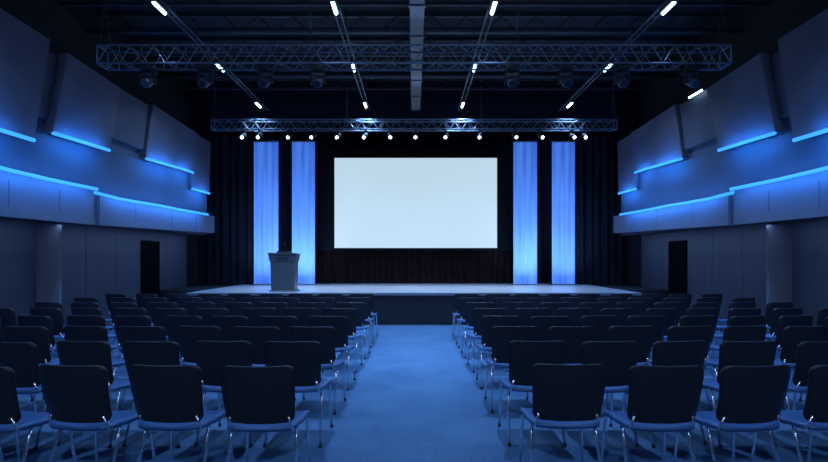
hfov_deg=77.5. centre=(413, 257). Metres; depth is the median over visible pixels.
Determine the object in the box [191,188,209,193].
led strip
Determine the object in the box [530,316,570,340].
chair
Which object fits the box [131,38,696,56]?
joist
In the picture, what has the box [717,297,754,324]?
chair
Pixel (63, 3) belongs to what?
joist
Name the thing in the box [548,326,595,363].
chair
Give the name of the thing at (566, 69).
light
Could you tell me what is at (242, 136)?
spotlight
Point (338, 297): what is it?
chair
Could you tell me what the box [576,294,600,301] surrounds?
chair
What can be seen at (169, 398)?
chair
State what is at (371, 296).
chair
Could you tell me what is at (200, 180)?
wall panel
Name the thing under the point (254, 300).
chair
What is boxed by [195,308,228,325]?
chair
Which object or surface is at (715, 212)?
wall panel
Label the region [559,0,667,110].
track
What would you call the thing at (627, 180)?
wall panel
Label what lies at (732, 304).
chair
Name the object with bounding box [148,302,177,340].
chair
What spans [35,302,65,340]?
chair
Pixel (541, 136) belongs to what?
spotlight
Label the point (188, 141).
wall panel
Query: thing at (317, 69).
light
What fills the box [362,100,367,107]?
tube light
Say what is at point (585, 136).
spotlight
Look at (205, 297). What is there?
chair
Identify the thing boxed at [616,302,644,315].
chair
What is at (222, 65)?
tube light
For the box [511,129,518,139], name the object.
spotlight
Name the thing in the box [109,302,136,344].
chair
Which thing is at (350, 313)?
chair
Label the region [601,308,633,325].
chair
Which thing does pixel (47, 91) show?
wall panel
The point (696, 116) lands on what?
wall panel
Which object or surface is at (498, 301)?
chair
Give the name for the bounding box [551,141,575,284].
curtain
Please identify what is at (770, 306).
chair
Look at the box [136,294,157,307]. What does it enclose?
chair
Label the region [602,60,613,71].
tube light
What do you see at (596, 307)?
chair
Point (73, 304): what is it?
chair
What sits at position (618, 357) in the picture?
chair
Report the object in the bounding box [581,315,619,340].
chair
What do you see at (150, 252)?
door
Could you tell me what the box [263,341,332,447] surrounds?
chair
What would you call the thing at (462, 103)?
tube light
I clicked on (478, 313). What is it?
chair
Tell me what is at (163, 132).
wall panel
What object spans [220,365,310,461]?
chair
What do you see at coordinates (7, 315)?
chair
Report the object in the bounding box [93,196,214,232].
trim
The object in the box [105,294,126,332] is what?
chair
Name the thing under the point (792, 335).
chair
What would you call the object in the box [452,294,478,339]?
chair
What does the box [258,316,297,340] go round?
chair
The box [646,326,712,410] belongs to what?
chair
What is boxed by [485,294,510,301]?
chair
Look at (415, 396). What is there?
floor
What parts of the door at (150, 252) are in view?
frame, frame, frame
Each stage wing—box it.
[160,284,240,297]
[587,284,667,301]
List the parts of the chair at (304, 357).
leg, backrest, seat, leg, leg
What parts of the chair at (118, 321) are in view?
leg, backrest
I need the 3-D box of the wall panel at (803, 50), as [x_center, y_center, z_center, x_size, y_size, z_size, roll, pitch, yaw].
[5.560,-2.530,5.975,0.220,1.660,3.546,0,0,0]
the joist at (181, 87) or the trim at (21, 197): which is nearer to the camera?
the trim at (21, 197)
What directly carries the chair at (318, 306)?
on the floor
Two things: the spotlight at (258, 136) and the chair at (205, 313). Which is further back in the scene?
the spotlight at (258, 136)
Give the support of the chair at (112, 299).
on the floor
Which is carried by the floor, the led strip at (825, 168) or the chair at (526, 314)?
the chair at (526, 314)
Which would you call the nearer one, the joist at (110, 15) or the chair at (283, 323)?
the chair at (283, 323)
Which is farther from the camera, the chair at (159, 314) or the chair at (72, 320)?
the chair at (159, 314)
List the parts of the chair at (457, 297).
backrest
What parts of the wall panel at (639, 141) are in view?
led strip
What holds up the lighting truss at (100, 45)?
hanging from the ceiling
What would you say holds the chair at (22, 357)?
on the floor
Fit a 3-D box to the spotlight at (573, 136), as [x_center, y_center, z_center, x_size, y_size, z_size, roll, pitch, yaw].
[4.021,-3.123,13.137,0.156,0.280,0.364,0,0,-6]
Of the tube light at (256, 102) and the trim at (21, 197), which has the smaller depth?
the trim at (21, 197)
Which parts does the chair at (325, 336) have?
backrest, seat, leg, leg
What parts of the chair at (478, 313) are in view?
leg, leg, seat, backrest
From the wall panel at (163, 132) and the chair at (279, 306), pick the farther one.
the wall panel at (163, 132)
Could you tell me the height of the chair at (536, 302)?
0.844 m
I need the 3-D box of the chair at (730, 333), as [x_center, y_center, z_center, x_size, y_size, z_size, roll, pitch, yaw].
[3.187,1.078,5.237,0.472,0.844,0.563,0,0,-8]
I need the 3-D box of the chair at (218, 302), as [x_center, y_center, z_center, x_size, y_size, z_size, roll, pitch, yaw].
[-3.187,1.078,8.824,0.472,0.844,0.563,0,0,5]
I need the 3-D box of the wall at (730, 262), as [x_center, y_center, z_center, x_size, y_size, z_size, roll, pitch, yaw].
[6.400,-1.700,6.750,0.200,6.400,19.500,0,0,0]
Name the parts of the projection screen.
frame, frame, frame, frame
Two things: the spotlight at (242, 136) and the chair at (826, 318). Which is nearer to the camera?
the chair at (826, 318)
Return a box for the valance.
[188,81,639,129]
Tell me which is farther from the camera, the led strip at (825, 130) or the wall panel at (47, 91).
the wall panel at (47, 91)
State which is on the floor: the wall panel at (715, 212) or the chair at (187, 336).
the chair at (187, 336)
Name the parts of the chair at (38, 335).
backrest, seat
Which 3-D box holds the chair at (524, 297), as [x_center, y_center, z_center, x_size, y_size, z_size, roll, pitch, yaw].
[2.071,1.078,9.691,0.472,0.844,0.563,0,0,0]
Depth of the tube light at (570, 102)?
13.16 m
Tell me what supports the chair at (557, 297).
on the floor
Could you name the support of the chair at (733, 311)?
on the floor
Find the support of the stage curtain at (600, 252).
on the stage wing at (644, 290)
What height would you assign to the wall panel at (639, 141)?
1.102 m
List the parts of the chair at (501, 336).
leg, leg, seat, backrest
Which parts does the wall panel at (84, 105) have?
led strip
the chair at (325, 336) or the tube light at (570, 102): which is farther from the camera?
the tube light at (570, 102)
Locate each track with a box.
[160,0,268,110]
[334,0,369,110]
[458,0,493,110]
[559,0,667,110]
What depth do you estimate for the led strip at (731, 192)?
10.40 m
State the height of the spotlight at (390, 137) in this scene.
0.280 m
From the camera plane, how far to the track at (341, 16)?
9.76 m
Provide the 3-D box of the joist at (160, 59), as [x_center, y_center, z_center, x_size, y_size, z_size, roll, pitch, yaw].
[0.001,-4.697,12.650,12.582,0.395,0.060,0,0,0]
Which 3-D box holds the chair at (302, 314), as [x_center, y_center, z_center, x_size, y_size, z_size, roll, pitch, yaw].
[-1.499,1.078,7.040,0.472,0.844,0.563,0,0,3]
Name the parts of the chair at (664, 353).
leg, leg, backrest, leg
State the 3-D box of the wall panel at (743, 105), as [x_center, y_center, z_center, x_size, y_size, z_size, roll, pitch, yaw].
[5.560,-2.559,8.745,0.220,1.361,1.765,0,0,0]
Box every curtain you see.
[200,135,252,283]
[252,136,575,282]
[318,251,510,282]
[551,141,575,284]
[575,135,625,283]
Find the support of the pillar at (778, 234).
on the floor
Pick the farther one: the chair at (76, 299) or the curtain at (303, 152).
the curtain at (303, 152)
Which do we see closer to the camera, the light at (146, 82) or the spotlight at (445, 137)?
the light at (146, 82)
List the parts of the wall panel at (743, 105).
led strip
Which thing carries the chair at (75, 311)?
on the floor
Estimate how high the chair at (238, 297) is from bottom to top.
0.844 m
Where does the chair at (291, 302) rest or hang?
on the floor
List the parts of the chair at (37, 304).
backrest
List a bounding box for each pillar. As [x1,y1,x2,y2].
[36,221,61,343]
[766,221,791,341]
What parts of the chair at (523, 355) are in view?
leg, leg, seat, backrest, leg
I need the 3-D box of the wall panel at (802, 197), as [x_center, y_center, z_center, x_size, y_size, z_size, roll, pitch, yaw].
[5.580,-0.845,2.975,0.160,0.690,11.950,0,0,0]
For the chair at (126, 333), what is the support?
on the floor
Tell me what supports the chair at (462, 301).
on the floor
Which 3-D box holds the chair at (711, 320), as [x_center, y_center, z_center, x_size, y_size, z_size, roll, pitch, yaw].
[3.215,1.078,6.111,0.472,0.844,0.563,0,0,-8]
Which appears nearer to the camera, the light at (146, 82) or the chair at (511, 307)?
the chair at (511, 307)
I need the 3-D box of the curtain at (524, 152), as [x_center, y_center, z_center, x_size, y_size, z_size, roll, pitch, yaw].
[3.234,-2.058,15.000,0.703,5.675,0.100,0,0,0]
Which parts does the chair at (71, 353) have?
backrest, leg, seat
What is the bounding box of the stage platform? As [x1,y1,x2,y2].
[186,283,641,324]
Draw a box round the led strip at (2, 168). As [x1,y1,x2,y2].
[0,166,98,190]
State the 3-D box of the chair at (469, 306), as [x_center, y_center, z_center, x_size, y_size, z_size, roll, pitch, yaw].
[0.983,1.078,7.896,0.472,0.844,0.563,0,0,-1]
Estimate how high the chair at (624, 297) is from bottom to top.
0.844 m
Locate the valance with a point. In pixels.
(230, 104)
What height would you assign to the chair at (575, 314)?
0.844 m
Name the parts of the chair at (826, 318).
backrest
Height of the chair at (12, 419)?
0.844 m
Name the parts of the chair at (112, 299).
backrest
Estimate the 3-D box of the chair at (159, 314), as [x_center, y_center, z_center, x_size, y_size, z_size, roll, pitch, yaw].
[-3.185,1.078,6.988,0.472,0.844,0.563,0,0,5]
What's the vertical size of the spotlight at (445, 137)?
0.280 m
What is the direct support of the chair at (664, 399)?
on the floor
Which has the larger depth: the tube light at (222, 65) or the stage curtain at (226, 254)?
the stage curtain at (226, 254)
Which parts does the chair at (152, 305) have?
backrest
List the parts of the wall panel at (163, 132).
led strip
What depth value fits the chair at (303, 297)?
9.47 m
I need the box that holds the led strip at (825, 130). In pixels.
[792,128,827,141]
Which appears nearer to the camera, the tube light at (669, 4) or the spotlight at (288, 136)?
the tube light at (669, 4)
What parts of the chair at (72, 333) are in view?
backrest, seat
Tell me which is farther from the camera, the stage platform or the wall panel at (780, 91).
the stage platform
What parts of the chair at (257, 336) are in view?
backrest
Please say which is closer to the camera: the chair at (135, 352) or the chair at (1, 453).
the chair at (1, 453)
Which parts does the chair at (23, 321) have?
backrest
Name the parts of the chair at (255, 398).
leg, leg, backrest, seat, leg, leg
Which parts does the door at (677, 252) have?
frame, frame, frame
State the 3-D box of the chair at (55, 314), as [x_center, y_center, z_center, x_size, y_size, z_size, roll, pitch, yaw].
[-4.833,1.078,7.037,0.472,0.844,0.563,0,0,8]
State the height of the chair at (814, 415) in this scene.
0.844 m
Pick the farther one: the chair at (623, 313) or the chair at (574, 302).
the chair at (574, 302)
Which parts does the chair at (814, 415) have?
leg, leg, seat, leg, backrest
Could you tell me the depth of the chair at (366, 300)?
8.61 m
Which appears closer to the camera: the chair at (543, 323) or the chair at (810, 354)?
the chair at (810, 354)
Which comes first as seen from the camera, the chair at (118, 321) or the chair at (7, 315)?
the chair at (118, 321)
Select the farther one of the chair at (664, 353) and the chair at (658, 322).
the chair at (658, 322)
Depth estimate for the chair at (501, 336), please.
4.98 m
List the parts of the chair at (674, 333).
backrest, leg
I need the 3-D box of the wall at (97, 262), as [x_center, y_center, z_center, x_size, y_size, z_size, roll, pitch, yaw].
[-6.400,-1.700,6.750,0.200,6.400,19.500,0,0,0]
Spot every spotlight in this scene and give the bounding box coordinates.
[239,129,246,139]
[255,129,262,139]
[285,129,292,139]
[309,129,317,139]
[334,129,341,139]
[361,129,368,139]
[388,129,392,139]
[413,129,418,139]
[443,129,448,139]
[477,129,482,139]
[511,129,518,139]
[536,129,544,139]
[569,129,576,139]
[582,129,587,139]
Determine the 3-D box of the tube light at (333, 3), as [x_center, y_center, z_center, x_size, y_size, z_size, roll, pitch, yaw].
[-1.250,-3.951,8.110,0.110,0.098,0.420,0,0,0]
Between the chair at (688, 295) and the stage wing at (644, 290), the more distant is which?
the stage wing at (644, 290)
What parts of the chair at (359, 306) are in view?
backrest, seat, leg, leg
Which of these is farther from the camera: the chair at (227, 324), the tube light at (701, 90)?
the tube light at (701, 90)
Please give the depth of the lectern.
12.08 m
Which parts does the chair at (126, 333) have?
leg, backrest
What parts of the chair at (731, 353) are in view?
seat, leg, backrest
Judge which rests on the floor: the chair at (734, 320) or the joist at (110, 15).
the chair at (734, 320)
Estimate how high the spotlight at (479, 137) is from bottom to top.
0.280 m
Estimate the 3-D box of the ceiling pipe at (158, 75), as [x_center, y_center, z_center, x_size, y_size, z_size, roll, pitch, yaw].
[0.000,-4.370,12.400,12.560,0.095,0.100,0,0,0]
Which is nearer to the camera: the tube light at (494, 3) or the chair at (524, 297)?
the tube light at (494, 3)
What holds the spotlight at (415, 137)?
hanging from the lighting truss at (216, 119)
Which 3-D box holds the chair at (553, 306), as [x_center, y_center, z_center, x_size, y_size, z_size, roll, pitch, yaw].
[2.094,1.078,7.891,0.472,0.844,0.563,0,0,-2]
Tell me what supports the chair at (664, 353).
on the floor
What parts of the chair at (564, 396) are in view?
leg, leg, seat, backrest, leg, leg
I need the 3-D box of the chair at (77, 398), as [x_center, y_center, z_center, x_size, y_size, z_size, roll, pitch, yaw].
[-2.082,1.078,3.409,0.472,0.844,0.563,0,0,7]
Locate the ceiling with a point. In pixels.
(132, 22)
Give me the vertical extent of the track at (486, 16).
0.895 m
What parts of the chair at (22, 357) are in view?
backrest, seat, leg, leg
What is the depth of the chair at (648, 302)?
8.54 m
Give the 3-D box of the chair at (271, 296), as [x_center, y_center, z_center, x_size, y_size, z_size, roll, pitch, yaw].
[-2.604,1.078,9.679,0.472,0.844,0.563,0,0,2]
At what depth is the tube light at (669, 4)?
8.08 m
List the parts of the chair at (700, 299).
backrest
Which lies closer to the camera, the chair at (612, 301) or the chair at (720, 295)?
the chair at (612, 301)
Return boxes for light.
[137,64,157,87]
[149,0,168,14]
[195,64,214,87]
[214,60,225,71]
[254,100,262,107]
[256,64,273,87]
[310,64,325,87]
[329,0,339,14]
[350,60,356,71]
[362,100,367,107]
[460,100,465,107]
[471,60,477,71]
[488,0,498,14]
[504,64,519,87]
[558,64,573,87]
[565,100,573,107]
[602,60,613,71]
[613,64,630,87]
[659,0,678,14]
[681,64,703,87]
[688,89,702,98]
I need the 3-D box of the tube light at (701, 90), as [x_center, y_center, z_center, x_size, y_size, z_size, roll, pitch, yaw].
[5.440,-3.170,9.975,0.040,0.040,0.450,0,0,0]
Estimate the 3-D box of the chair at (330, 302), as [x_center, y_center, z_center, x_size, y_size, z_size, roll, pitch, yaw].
[-1.521,1.078,8.782,0.472,0.844,0.563,0,0,3]
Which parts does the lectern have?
panel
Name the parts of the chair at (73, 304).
backrest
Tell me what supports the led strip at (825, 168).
attached to the wall at (730, 262)
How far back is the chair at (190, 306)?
7.68 m
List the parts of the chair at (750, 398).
leg, leg, leg, seat, backrest, leg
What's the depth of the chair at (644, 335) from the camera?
4.99 m
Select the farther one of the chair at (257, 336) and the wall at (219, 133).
the wall at (219, 133)
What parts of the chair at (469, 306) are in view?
leg, seat, backrest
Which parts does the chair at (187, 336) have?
seat, backrest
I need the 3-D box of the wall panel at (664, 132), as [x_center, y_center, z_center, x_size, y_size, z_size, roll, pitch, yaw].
[5.565,-2.619,11.435,0.209,1.202,1.626,0,0,0]
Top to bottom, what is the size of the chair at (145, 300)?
0.844 m
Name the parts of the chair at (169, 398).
leg, backrest, leg, seat, leg, leg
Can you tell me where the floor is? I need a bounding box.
[0,325,827,461]
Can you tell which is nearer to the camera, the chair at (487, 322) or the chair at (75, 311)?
the chair at (487, 322)
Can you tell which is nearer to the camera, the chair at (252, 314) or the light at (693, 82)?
the chair at (252, 314)
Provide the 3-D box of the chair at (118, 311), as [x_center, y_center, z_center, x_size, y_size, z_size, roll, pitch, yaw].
[-3.713,1.078,7.032,0.472,0.844,0.563,0,0,8]
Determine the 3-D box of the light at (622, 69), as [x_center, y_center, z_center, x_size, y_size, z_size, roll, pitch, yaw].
[3.410,-2.944,8.460,0.250,0.355,0.340,0,0,4]
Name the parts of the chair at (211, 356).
leg, seat, leg, backrest, leg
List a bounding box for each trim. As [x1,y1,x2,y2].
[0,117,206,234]
[0,170,96,224]
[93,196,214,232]
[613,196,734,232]
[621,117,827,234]
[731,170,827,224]
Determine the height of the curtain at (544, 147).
4.573 m
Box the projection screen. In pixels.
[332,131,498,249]
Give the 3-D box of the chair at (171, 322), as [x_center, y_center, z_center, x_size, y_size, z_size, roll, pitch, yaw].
[-2.604,1.078,6.117,0.472,0.844,0.563,0,0,7]
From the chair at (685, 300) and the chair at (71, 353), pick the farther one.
the chair at (685, 300)
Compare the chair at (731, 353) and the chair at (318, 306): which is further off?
the chair at (318, 306)
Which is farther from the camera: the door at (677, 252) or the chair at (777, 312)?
the door at (677, 252)
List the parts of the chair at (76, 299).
backrest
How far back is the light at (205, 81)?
8.40 m
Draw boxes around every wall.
[0,0,216,325]
[217,131,610,136]
[611,0,827,325]
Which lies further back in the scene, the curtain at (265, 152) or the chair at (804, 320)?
the curtain at (265, 152)
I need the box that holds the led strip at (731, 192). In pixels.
[619,191,734,215]
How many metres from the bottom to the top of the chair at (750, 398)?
0.844 m
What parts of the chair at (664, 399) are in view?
leg, leg, seat, leg, backrest, leg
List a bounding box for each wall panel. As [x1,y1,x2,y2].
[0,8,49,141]
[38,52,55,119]
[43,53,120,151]
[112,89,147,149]
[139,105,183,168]
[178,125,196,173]
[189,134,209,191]
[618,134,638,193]
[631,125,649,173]
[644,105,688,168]
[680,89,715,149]
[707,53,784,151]
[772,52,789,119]
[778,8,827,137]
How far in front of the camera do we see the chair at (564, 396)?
3.22 m
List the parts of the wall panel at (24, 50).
led strip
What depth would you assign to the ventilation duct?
9.53 m
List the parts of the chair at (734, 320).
backrest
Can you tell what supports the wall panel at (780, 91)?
attached to the wall at (730, 262)
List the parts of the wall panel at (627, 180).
led strip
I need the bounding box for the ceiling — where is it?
[83,0,744,81]
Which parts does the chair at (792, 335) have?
seat, backrest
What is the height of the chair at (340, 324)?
0.844 m
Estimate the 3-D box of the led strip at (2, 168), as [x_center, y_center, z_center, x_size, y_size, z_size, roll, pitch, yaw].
[-5.482,-1.198,3.010,0.063,0.093,11.820,0,0,0]
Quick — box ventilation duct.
[408,0,425,109]
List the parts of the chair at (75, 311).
backrest, seat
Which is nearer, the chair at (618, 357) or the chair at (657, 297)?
the chair at (618, 357)
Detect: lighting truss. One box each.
[96,0,731,70]
[211,71,616,130]
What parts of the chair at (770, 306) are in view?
backrest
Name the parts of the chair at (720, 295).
backrest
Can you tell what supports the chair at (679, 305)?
on the floor
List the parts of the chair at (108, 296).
backrest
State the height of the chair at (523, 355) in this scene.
0.844 m
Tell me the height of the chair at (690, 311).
0.844 m
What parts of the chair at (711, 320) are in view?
backrest, leg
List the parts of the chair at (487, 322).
leg, leg, seat, backrest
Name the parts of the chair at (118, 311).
backrest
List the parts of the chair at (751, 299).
backrest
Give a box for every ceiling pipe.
[85,27,742,32]
[152,74,675,77]
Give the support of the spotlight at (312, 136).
hanging from the lighting truss at (216, 119)
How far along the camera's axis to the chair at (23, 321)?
5.85 m
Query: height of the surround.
4.695 m
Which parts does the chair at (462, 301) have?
backrest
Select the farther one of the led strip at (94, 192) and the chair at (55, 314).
the led strip at (94, 192)
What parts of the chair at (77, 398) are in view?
leg, backrest, seat, leg, leg, leg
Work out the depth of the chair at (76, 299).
8.54 m
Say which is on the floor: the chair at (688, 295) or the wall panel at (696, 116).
the chair at (688, 295)
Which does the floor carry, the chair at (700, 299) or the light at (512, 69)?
the chair at (700, 299)
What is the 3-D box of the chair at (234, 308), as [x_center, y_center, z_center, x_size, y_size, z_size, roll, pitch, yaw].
[-2.602,1.078,7.898,0.472,0.844,0.563,0,0,5]
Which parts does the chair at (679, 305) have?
backrest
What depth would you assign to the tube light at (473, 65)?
10.56 m
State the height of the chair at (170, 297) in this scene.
0.844 m
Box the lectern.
[268,242,299,290]
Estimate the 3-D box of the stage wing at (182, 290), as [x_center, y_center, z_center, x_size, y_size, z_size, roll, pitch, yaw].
[-5.695,1.146,14.615,1.170,0.706,3.730,0,0,0]
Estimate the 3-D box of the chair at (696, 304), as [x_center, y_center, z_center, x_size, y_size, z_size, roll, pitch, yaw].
[4.323,1.078,7.905,0.472,0.844,0.563,0,0,-9]
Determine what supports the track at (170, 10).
hanging from the ceiling
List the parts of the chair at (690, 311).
backrest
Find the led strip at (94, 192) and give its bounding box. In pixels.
[93,191,208,215]
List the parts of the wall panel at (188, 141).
led strip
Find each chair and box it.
[0,308,16,331]
[0,342,46,449]
[0,366,76,461]
[0,440,3,461]
[2,326,59,411]
[17,315,58,359]
[30,308,64,340]
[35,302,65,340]
[38,364,155,461]
[56,340,129,447]
[64,325,124,397]
[66,315,120,354]
[71,302,122,353]
[71,308,116,341]
[74,297,111,321]
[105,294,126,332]
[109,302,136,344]
[110,297,151,344]
[113,315,150,379]
[114,308,166,368]
[119,326,181,410]
[122,341,206,447]
[129,364,233,461]
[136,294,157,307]
[142,297,166,317]
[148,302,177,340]
[153,308,186,339]
[165,315,202,351]
[166,294,189,302]
[175,297,201,314]
[176,325,222,409]
[185,302,214,315]
[194,341,252,446]
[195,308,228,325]
[198,294,221,301]
[208,297,234,307]
[210,315,247,340]
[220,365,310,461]
[223,302,252,315]
[227,294,251,301]
[233,326,295,400]
[242,308,276,326]
[243,297,270,307]
[258,302,287,315]
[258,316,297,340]
[259,294,283,301]
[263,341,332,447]
[274,297,300,307]
[282,308,316,326]
[288,294,312,301]
[288,326,345,414]
[296,302,326,315]
[308,298,334,307]
[308,316,355,389]
[318,294,342,302]
[321,308,362,372]
[335,302,369,358]
[344,297,372,347]
[349,294,377,339]
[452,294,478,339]
[456,298,486,347]
[461,302,495,358]
[467,308,507,372]
[476,316,520,389]
[484,326,538,412]
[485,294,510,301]
[494,298,521,307]
[498,340,566,446]
[501,302,531,315]
[514,294,539,301]
[515,308,549,325]
[519,363,606,461]
[527,298,554,307]
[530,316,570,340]
[540,302,570,315]
[547,294,570,301]
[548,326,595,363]
[557,308,591,325]
[560,297,587,307]
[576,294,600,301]
[579,302,608,315]
[580,341,638,446]
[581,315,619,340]
[596,297,621,307]
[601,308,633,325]
[601,365,703,461]
[606,325,653,409]
[609,294,632,301]
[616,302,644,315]
[620,340,706,447]
[626,316,665,351]
[627,297,653,315]
[640,294,662,307]
[645,308,677,339]
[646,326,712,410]
[654,302,682,340]
[663,297,688,316]
[666,308,718,370]
[669,293,691,307]
[673,364,790,461]
[679,315,716,379]
[692,302,720,355]
[696,297,719,345]
[701,293,722,334]
[702,341,776,447]
[706,325,766,378]
[712,315,764,350]
[714,308,761,340]
[716,302,755,330]
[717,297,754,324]
[750,365,827,461]
[764,302,793,340]
[765,308,802,340]
[774,325,826,409]
[775,315,812,358]
[785,341,827,447]
[790,316,827,378]
[816,308,827,325]
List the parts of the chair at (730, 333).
seat, backrest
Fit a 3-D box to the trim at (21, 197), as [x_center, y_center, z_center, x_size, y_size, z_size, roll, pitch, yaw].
[-5.580,-0.845,2.975,0.160,0.690,11.950,0,0,0]
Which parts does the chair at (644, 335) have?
leg, backrest, seat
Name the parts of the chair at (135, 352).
leg, backrest, leg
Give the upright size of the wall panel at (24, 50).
1.702 m
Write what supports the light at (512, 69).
hanging from the lighting truss at (100, 45)
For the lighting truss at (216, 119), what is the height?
1.604 m
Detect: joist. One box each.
[60,0,767,5]
[99,13,727,33]
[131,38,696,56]
[157,58,670,73]
[178,78,649,89]
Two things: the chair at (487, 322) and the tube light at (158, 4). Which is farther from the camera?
the tube light at (158, 4)
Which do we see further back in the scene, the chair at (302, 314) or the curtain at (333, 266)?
the curtain at (333, 266)
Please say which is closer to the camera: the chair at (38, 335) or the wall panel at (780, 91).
the chair at (38, 335)
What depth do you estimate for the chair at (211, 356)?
4.09 m
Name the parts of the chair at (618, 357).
backrest, leg, seat, leg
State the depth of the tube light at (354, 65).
10.56 m
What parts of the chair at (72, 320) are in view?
backrest, seat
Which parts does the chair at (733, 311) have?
backrest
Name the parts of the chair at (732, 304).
seat, backrest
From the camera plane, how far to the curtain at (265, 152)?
15.00 m
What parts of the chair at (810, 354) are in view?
leg, leg, seat, backrest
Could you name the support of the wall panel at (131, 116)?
attached to the wall at (97, 262)
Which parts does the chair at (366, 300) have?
backrest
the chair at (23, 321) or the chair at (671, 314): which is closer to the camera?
the chair at (23, 321)
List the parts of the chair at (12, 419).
backrest, leg, seat, leg, leg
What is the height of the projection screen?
4.658 m
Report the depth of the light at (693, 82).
8.40 m
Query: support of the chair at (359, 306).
on the floor
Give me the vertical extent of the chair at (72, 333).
0.844 m
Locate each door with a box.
[141,240,159,296]
[668,240,686,297]
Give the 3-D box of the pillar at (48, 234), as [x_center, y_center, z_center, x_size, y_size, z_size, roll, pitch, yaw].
[-6.105,0.440,8.630,0.390,2.120,0.060,0,0,0]
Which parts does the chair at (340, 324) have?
backrest, seat, leg, leg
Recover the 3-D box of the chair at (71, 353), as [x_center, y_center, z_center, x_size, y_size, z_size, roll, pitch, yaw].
[-2.603,1.078,4.325,0.472,0.844,0.563,0,0,6]
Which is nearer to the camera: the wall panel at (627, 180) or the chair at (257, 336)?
the chair at (257, 336)
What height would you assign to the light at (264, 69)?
0.355 m
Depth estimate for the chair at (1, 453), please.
3.65 m
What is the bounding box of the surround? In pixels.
[318,146,510,250]
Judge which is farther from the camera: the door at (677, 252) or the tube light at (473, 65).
the door at (677, 252)
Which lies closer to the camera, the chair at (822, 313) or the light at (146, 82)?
the chair at (822, 313)
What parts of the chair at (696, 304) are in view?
backrest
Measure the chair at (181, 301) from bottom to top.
0.844 m
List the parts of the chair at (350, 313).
backrest, seat, leg, leg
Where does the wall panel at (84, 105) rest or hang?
attached to the wall at (97, 262)
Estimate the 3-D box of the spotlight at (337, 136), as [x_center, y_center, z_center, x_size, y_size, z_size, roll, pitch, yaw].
[-1.917,-3.123,13.137,0.156,0.280,0.364,0,0,13]
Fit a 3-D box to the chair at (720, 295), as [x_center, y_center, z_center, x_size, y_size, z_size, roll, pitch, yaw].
[5.440,1.078,9.723,0.472,0.844,0.563,0,0,-12]
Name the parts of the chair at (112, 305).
backrest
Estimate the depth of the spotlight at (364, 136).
13.02 m
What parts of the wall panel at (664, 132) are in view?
led strip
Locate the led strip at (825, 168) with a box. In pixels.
[729,166,827,190]
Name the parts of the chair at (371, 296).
backrest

